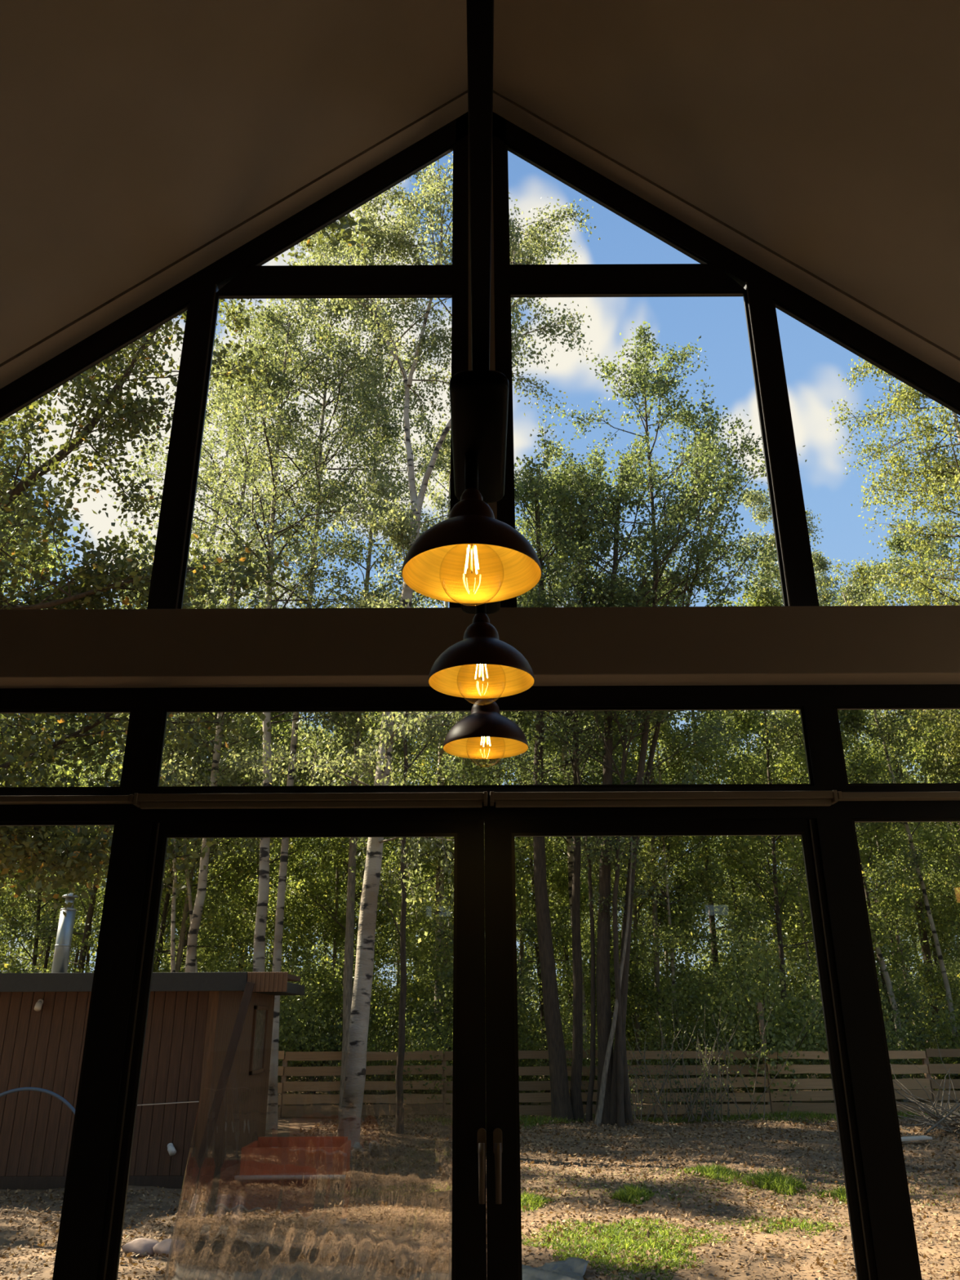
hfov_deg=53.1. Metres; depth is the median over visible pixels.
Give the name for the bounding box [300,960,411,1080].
bush
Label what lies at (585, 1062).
bush
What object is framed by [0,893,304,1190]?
hut
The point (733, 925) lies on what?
tree
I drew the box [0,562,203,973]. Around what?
tree
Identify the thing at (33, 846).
spreading tree
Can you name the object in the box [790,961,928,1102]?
bush
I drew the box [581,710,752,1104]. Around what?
tree
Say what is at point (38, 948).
tree
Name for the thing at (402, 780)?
tree
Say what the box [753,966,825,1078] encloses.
bush
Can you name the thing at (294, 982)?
bush
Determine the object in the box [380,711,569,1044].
tree
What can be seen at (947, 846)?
tree
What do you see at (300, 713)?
tree
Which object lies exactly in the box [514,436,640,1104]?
birch
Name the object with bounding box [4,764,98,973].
tree
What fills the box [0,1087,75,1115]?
hoop
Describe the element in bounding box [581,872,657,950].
tree
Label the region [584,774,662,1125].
sapling
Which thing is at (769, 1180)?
grass tuft
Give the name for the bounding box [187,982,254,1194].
plank
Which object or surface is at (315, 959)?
bush
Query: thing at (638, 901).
tree
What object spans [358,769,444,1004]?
tree
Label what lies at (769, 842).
tree
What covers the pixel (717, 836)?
tree
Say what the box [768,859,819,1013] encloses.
tree
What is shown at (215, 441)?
birch
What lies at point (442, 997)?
bush
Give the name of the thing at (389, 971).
tree
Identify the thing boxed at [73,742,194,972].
tree
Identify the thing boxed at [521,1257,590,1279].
rock
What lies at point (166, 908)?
tree
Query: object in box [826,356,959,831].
birch
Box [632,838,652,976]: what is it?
tree
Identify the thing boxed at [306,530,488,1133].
young tree
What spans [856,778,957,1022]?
tree
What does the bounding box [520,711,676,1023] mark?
tree
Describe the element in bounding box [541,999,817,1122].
bush
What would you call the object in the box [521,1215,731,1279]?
grass patch
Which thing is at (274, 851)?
tree
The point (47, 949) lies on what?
tree
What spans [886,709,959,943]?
tree
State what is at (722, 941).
bush
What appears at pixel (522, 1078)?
bush
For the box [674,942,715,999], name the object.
bush
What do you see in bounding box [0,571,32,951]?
tree
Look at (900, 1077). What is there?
bush
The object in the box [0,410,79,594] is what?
tree
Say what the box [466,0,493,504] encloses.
ridge beam
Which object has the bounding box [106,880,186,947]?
tree
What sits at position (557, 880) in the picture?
tree
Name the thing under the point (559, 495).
tree
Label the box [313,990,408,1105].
bush
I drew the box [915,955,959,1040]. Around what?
bush
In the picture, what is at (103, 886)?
tree
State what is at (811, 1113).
grass verge
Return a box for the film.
[164,1236,451,1279]
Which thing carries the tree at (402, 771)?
on the fallen leaves
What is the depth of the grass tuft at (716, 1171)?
10.74 m
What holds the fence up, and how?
on the fallen leaves
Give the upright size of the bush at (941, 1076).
2.683 m
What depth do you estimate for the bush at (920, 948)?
34.28 m
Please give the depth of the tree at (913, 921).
38.70 m
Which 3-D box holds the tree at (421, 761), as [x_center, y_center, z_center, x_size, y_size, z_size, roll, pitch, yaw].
[-0.554,5.602,25.849,3.716,12.217,4.367,-15,-26,32]
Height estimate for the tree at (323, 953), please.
14.077 m
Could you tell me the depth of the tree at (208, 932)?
27.07 m
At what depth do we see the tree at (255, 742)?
35.09 m
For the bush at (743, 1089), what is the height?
3.626 m
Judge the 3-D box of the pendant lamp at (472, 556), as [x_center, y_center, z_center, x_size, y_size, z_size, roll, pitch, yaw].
[-0.016,-0.245,1.831,0.259,0.368,0.428,0,-22,0]
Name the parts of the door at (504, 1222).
handle, lever, rail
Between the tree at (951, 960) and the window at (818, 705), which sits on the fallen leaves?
the tree at (951, 960)
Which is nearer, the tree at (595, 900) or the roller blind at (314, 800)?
the roller blind at (314, 800)
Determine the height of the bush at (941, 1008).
3.455 m
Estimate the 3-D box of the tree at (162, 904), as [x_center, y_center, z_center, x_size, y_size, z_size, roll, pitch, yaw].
[-8.027,6.652,27.033,3.968,11.192,3.906,7,-23,-18]
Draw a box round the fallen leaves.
[0,1041,959,1279]
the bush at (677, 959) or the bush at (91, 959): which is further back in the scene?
the bush at (91, 959)
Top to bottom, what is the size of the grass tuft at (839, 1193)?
0.176 m
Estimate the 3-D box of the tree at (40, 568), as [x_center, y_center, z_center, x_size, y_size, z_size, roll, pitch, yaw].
[-10.938,3.402,20.958,3.894,12.800,4.576,-9,-23,20]
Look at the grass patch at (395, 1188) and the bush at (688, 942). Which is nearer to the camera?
the grass patch at (395, 1188)
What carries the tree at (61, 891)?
on the fallen leaves
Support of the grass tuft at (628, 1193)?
on the fallen leaves
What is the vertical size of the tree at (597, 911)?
9.865 m
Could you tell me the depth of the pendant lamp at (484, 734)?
2.95 m
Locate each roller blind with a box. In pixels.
[0,794,133,804]
[133,791,487,808]
[489,790,838,807]
[836,791,959,800]
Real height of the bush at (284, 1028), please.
3.172 m
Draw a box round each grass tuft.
[520,1190,556,1213]
[608,1181,657,1204]
[679,1160,747,1183]
[734,1164,808,1195]
[813,1182,847,1202]
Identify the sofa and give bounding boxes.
[234,1136,351,1187]
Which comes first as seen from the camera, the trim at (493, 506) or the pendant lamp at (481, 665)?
the pendant lamp at (481, 665)
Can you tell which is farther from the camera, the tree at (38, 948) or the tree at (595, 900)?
the tree at (595, 900)
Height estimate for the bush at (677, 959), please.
3.904 m
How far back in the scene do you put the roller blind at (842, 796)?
3.56 m
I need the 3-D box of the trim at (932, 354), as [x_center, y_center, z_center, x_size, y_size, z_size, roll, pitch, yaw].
[1.656,-1.624,4.491,3.300,2.927,0.260,0,-22,0]
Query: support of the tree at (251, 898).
on the fallen leaves
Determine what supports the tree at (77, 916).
on the fallen leaves
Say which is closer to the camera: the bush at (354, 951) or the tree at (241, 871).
the tree at (241, 871)
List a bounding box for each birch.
[100,298,309,971]
[102,298,338,972]
[271,351,446,1120]
[358,413,527,1091]
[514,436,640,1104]
[719,483,881,870]
[733,531,908,1102]
[811,548,912,897]
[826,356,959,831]
[833,577,959,1078]
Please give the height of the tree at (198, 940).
13.203 m
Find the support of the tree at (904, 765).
on the fallen leaves
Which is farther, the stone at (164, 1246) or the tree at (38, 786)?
the tree at (38, 786)
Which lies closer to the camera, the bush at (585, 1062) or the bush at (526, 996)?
the bush at (585, 1062)
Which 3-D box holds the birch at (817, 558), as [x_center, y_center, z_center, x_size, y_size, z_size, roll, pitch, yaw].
[13.219,5.348,34.868,4.075,19.128,4.124,1,-22,-4]
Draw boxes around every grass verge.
[394,1113,595,1128]
[529,1107,959,1124]
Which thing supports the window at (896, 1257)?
in the wall
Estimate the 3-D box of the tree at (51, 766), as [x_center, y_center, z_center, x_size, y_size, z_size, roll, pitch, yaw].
[-23.733,13.177,48.499,5.377,15.042,4.576,4,-22,-11]
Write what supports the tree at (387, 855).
on the fallen leaves
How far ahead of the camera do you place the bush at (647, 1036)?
21.36 m
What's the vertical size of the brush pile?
1.401 m
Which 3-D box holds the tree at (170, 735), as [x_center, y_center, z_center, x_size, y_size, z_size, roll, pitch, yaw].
[-11.484,9.047,34.675,3.773,12.401,4.433,7,-23,-18]
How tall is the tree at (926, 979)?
11.401 m
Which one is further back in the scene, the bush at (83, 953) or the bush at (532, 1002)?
the bush at (532, 1002)
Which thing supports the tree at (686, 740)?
on the fallen leaves
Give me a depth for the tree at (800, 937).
26.32 m
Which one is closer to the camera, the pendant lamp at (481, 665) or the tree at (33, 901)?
the pendant lamp at (481, 665)
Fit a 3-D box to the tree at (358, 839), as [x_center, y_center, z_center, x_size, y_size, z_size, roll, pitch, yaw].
[-4.979,10.913,39.360,5.093,12.322,4.134,-4,-22,11]
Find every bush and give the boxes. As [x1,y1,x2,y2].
[26,942,97,973]
[66,952,90,973]
[219,948,336,1107]
[250,927,395,1104]
[266,955,316,1017]
[277,982,315,1081]
[281,959,328,1022]
[291,971,337,1081]
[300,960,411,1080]
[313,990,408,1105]
[337,1004,426,1104]
[342,951,395,1031]
[371,937,451,1063]
[381,939,539,1093]
[383,972,453,1115]
[390,983,452,1091]
[435,949,564,1079]
[516,951,573,1080]
[517,997,550,1105]
[523,984,634,1104]
[524,978,596,1066]
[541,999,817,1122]
[560,952,672,1079]
[565,991,654,1093]
[589,957,667,1075]
[611,938,736,1089]
[628,971,737,1105]
[630,935,705,1063]
[646,947,750,1102]
[674,931,764,1018]
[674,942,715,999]
[684,931,825,1093]
[693,945,729,973]
[722,941,814,1013]
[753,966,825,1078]
[786,927,959,1100]
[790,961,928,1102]
[825,989,933,1102]
[879,957,959,1090]
[886,936,943,1039]
[894,932,959,1032]
[901,972,959,1090]
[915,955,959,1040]
[917,962,959,1048]
[922,982,959,1077]
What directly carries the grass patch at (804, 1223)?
on the fallen leaves
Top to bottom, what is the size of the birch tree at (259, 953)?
16.952 m
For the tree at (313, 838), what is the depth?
43.48 m
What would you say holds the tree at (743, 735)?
on the fallen leaves
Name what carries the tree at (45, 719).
on the fallen leaves
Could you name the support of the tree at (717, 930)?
on the fallen leaves
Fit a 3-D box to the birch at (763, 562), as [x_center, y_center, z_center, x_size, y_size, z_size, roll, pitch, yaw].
[8.142,3.514,22.694,3.932,13.627,4.540,-3,-22,8]
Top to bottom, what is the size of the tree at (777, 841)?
9.426 m
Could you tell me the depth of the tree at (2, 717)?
26.22 m
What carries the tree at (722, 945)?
on the fallen leaves
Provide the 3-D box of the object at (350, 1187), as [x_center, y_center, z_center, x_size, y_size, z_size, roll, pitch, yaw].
[1.723,6.861,12.925,13.944,0.232,22.556,-13,-25,29]
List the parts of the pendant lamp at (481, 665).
stem, lamp shade, bulb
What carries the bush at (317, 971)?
on the fallen leaves
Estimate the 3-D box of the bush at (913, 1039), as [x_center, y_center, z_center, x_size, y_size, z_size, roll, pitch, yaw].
[8.789,8.346,21.505,3.515,3.676,3.587,6,-22,-15]
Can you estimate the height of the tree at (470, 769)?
12.493 m
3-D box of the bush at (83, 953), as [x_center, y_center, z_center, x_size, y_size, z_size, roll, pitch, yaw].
[-8.720,7.744,18.976,3.466,3.085,2.594,13,-25,-30]
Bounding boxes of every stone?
[122,1237,159,1257]
[152,1238,171,1257]
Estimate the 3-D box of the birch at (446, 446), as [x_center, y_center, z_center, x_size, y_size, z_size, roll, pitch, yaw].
[-0.863,1.994,24.274,4.832,17.677,5.289,4,-22,-11]
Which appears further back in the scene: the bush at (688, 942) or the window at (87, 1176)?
the bush at (688, 942)
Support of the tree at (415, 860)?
on the fallen leaves
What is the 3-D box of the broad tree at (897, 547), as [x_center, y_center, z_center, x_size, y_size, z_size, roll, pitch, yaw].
[14.136,4.004,28.599,7.095,17.004,5.508,-9,-23,22]
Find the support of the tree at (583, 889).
on the fallen leaves
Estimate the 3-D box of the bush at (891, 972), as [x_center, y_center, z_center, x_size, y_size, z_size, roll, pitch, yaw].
[10.987,9.696,24.336,2.733,3.176,3.036,-17,-27,35]
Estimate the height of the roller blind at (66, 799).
0.028 m
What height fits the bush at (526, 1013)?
3.195 m
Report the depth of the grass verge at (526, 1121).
16.44 m
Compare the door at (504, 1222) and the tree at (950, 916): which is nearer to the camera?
the door at (504, 1222)
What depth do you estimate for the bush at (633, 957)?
28.67 m
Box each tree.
[0,203,378,917]
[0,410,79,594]
[0,466,74,973]
[0,547,95,971]
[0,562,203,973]
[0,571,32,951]
[0,713,112,973]
[0,717,53,966]
[0,719,87,961]
[0,726,116,973]
[0,751,102,973]
[0,765,52,973]
[0,786,47,971]
[0,866,27,919]
[0,899,94,971]
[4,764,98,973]
[5,764,87,973]
[13,759,113,973]
[21,712,125,973]
[73,599,274,972]
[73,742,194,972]
[75,552,294,973]
[92,886,177,971]
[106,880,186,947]
[120,298,404,973]
[153,712,255,972]
[155,734,196,972]
[160,711,325,1018]
[160,718,279,971]
[177,850,251,960]
[177,869,228,946]
[179,713,328,1008]
[197,712,337,1035]
[199,222,450,1129]
[200,742,294,965]
[217,711,342,1010]
[228,151,600,1149]
[231,838,317,969]
[235,851,306,969]
[237,730,355,1078]
[266,781,357,993]
[270,712,407,1094]
[273,711,431,1094]
[288,714,391,1009]
[290,711,435,1037]
[291,839,382,991]
[303,716,425,1009]
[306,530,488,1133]
[312,839,392,999]
[313,873,395,986]
[320,779,414,999]
[340,722,453,1047]
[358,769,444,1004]
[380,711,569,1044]
[380,743,517,1021]
[384,860,449,976]
[386,728,526,1034]
[390,713,531,1028]
[396,760,462,1017]
[398,605,572,1023]
[434,711,597,1092]
[453,711,586,1017]
[455,320,807,1127]
[514,776,591,1009]
[515,753,595,1030]
[515,853,538,1011]
[516,711,620,1028]
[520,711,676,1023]
[524,773,595,1018]
[547,721,680,1022]
[548,739,653,1002]
[551,838,650,1027]
[557,711,705,1093]
[568,584,770,1104]
[570,900,622,964]
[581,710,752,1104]
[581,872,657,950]
[584,720,724,990]
[610,730,715,1021]
[621,560,777,1093]
[624,739,732,979]
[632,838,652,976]
[666,835,746,977]
[668,710,801,1014]
[671,710,817,999]
[677,835,751,978]
[680,739,812,978]
[684,912,831,1105]
[686,578,907,1102]
[702,835,759,982]
[705,842,795,968]
[706,746,818,1027]
[706,835,778,985]
[740,713,886,1090]
[747,725,885,996]
[756,710,908,1004]
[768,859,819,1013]
[780,709,937,1040]
[786,766,913,1018]
[817,552,957,1079]
[827,511,959,901]
[843,709,959,1026]
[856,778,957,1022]
[857,715,959,1028]
[859,736,952,1062]
[876,717,959,995]
[876,839,946,998]
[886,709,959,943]
[888,757,959,982]
[888,764,944,971]
[890,709,959,997]
[897,884,930,959]
[920,757,959,946]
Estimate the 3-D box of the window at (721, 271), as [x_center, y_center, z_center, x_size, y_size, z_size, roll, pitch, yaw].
[1.482,-1.396,4.410,2.950,2.930,0.046,0,-22,0]
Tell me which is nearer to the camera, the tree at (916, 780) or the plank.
the plank
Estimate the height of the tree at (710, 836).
11.499 m
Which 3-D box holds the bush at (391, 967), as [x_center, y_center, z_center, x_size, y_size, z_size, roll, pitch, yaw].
[-1.645,11.037,28.729,4.620,4.112,3.458,-6,-22,15]
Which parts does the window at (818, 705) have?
rail, rail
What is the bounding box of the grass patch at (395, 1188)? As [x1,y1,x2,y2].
[306,1181,452,1202]
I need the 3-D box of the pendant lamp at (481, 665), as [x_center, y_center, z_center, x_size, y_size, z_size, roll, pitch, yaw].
[0.003,-0.021,2.399,0.259,0.368,0.428,0,-22,0]
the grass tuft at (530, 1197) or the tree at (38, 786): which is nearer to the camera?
the grass tuft at (530, 1197)
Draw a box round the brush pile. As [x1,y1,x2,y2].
[889,1035,959,1134]
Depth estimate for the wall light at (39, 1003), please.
10.99 m
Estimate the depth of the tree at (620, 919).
31.09 m
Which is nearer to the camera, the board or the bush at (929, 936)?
the board
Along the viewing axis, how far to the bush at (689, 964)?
21.09 m
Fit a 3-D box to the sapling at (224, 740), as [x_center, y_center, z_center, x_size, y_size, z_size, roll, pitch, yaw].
[-6.352,3.515,20.411,3.326,12.052,3.272,5,-22,-14]
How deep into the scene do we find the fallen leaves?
9.36 m
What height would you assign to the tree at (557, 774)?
12.330 m
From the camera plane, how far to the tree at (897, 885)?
49.20 m
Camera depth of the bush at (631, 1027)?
24.71 m
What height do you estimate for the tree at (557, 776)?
12.975 m
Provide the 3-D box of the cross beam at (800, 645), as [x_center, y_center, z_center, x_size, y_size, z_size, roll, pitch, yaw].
[0.013,0.051,3.820,6.200,0.282,0.260,0,-22,0]
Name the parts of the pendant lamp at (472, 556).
stem, bulb, lamp shade, glass stem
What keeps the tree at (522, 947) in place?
on the fallen leaves
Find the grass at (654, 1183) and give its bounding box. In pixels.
[355,1165,959,1232]
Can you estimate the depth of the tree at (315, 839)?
47.98 m
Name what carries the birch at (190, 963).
on the fallen leaves
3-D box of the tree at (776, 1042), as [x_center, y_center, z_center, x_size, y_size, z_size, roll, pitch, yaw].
[5.747,7.273,18.922,3.220,3.743,3.577,-6,-22,15]
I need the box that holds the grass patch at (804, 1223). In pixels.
[706,1214,847,1239]
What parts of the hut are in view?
corner post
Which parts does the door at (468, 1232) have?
rail, handle, lever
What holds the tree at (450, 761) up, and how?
on the fallen leaves
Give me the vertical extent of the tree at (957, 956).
13.163 m
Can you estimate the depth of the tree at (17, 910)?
30.19 m
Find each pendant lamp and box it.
[401,370,542,605]
[427,600,534,705]
[443,636,528,767]
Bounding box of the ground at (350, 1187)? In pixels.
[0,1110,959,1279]
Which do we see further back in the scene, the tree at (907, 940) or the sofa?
the tree at (907, 940)
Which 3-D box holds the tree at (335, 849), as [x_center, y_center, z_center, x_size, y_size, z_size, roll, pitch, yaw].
[-2.798,5.323,22.928,3.781,10.577,3.218,14,-26,-31]
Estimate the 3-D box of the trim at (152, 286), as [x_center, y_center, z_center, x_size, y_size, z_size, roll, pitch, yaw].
[-1.644,-1.610,4.491,3.300,2.927,0.260,0,-22,0]
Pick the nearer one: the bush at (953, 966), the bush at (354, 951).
the bush at (953, 966)
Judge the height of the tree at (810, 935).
9.498 m
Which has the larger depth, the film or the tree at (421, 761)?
the tree at (421, 761)
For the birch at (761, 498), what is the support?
on the fallen leaves
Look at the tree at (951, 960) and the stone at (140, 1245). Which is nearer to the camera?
the stone at (140, 1245)
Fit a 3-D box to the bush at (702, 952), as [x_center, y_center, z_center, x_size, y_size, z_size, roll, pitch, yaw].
[7.181,10.964,29.121,4.186,4.380,3.769,-15,-26,33]
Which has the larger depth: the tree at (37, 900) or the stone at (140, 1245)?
the tree at (37, 900)
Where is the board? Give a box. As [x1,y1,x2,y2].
[901,1135,932,1141]
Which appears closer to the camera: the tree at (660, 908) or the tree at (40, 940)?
the tree at (660, 908)
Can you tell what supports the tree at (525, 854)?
on the fallen leaves
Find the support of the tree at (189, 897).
on the fallen leaves
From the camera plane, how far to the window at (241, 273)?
4.48 m
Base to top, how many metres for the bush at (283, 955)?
5.174 m
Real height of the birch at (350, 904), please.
16.768 m
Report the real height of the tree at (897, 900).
10.007 m
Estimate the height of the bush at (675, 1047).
2.648 m
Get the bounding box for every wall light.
[34,999,44,1011]
[167,1142,176,1155]
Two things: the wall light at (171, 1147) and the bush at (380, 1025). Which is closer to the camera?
the wall light at (171, 1147)
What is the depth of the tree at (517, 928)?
34.26 m
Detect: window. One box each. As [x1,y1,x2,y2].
[0,111,468,608]
[0,684,959,822]
[0,821,152,1279]
[492,111,959,607]
[816,817,959,1279]
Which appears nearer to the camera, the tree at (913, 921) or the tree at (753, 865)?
the tree at (753, 865)
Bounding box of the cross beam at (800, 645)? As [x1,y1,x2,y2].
[0,605,959,688]
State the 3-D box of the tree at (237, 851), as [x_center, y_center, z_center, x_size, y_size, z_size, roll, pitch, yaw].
[-10.340,10.992,38.721,4.511,11.760,4.739,-10,-24,23]
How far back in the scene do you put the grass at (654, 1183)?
10.00 m
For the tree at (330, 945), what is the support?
on the fallen leaves
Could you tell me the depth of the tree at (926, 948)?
32.36 m
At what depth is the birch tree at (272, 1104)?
19.44 m
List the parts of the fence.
post, post, post, post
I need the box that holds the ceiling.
[0,0,959,364]
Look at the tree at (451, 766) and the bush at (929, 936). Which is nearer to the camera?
the tree at (451, 766)
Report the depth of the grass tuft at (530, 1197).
9.15 m
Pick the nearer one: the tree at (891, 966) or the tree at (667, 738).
the tree at (667, 738)
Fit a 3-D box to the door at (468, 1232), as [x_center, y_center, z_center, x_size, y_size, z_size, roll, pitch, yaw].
[-0.598,1.688,3.163,1.238,2.195,0.102,0,-22,0]
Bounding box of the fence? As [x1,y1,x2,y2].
[277,1002,959,1118]
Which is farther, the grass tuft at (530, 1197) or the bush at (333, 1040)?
the bush at (333, 1040)
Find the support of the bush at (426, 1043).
on the fallen leaves
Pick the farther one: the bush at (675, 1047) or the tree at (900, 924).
the tree at (900, 924)
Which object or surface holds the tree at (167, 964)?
on the fallen leaves
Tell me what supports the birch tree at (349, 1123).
on the fallen leaves
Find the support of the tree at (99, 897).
on the fallen leaves
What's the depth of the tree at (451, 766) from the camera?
31.02 m
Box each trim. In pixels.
[0,89,467,389]
[468,157,497,519]
[493,90,959,382]
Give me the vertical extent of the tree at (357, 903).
13.459 m
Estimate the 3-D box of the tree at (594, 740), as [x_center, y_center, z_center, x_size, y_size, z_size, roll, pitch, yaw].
[4.703,9.895,39.219,5.811,14.059,4.717,1,-22,-3]
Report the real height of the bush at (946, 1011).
3.150 m
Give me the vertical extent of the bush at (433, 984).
2.762 m
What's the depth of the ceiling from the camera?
3.98 m
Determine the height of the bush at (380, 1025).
2.302 m
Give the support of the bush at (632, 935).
on the fallen leaves
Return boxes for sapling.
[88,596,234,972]
[89,544,258,972]
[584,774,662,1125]
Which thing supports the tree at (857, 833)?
on the fallen leaves
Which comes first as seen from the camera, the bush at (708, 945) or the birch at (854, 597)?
the birch at (854, 597)
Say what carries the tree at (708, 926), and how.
on the fallen leaves
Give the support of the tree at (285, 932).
on the fallen leaves
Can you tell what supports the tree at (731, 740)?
on the fallen leaves
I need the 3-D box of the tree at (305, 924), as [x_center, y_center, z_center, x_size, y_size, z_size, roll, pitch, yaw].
[-3.899,6.015,24.491,3.734,10.447,3.178,14,-25,-31]
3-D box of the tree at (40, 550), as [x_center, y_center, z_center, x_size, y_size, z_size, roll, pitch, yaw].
[-9.709,2.108,16.916,4.334,12.224,4.266,-7,-23,16]
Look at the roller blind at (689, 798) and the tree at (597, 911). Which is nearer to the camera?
the roller blind at (689, 798)
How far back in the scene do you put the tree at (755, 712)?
28.98 m
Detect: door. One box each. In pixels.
[97,819,486,1279]
[484,818,877,1279]
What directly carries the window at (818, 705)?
in the cross beam at (800, 645)
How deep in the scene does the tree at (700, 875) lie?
21.35 m
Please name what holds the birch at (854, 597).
on the fallen leaves
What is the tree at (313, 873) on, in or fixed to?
on the fallen leaves
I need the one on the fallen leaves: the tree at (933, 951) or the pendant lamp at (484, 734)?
the tree at (933, 951)
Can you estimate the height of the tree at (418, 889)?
10.261 m

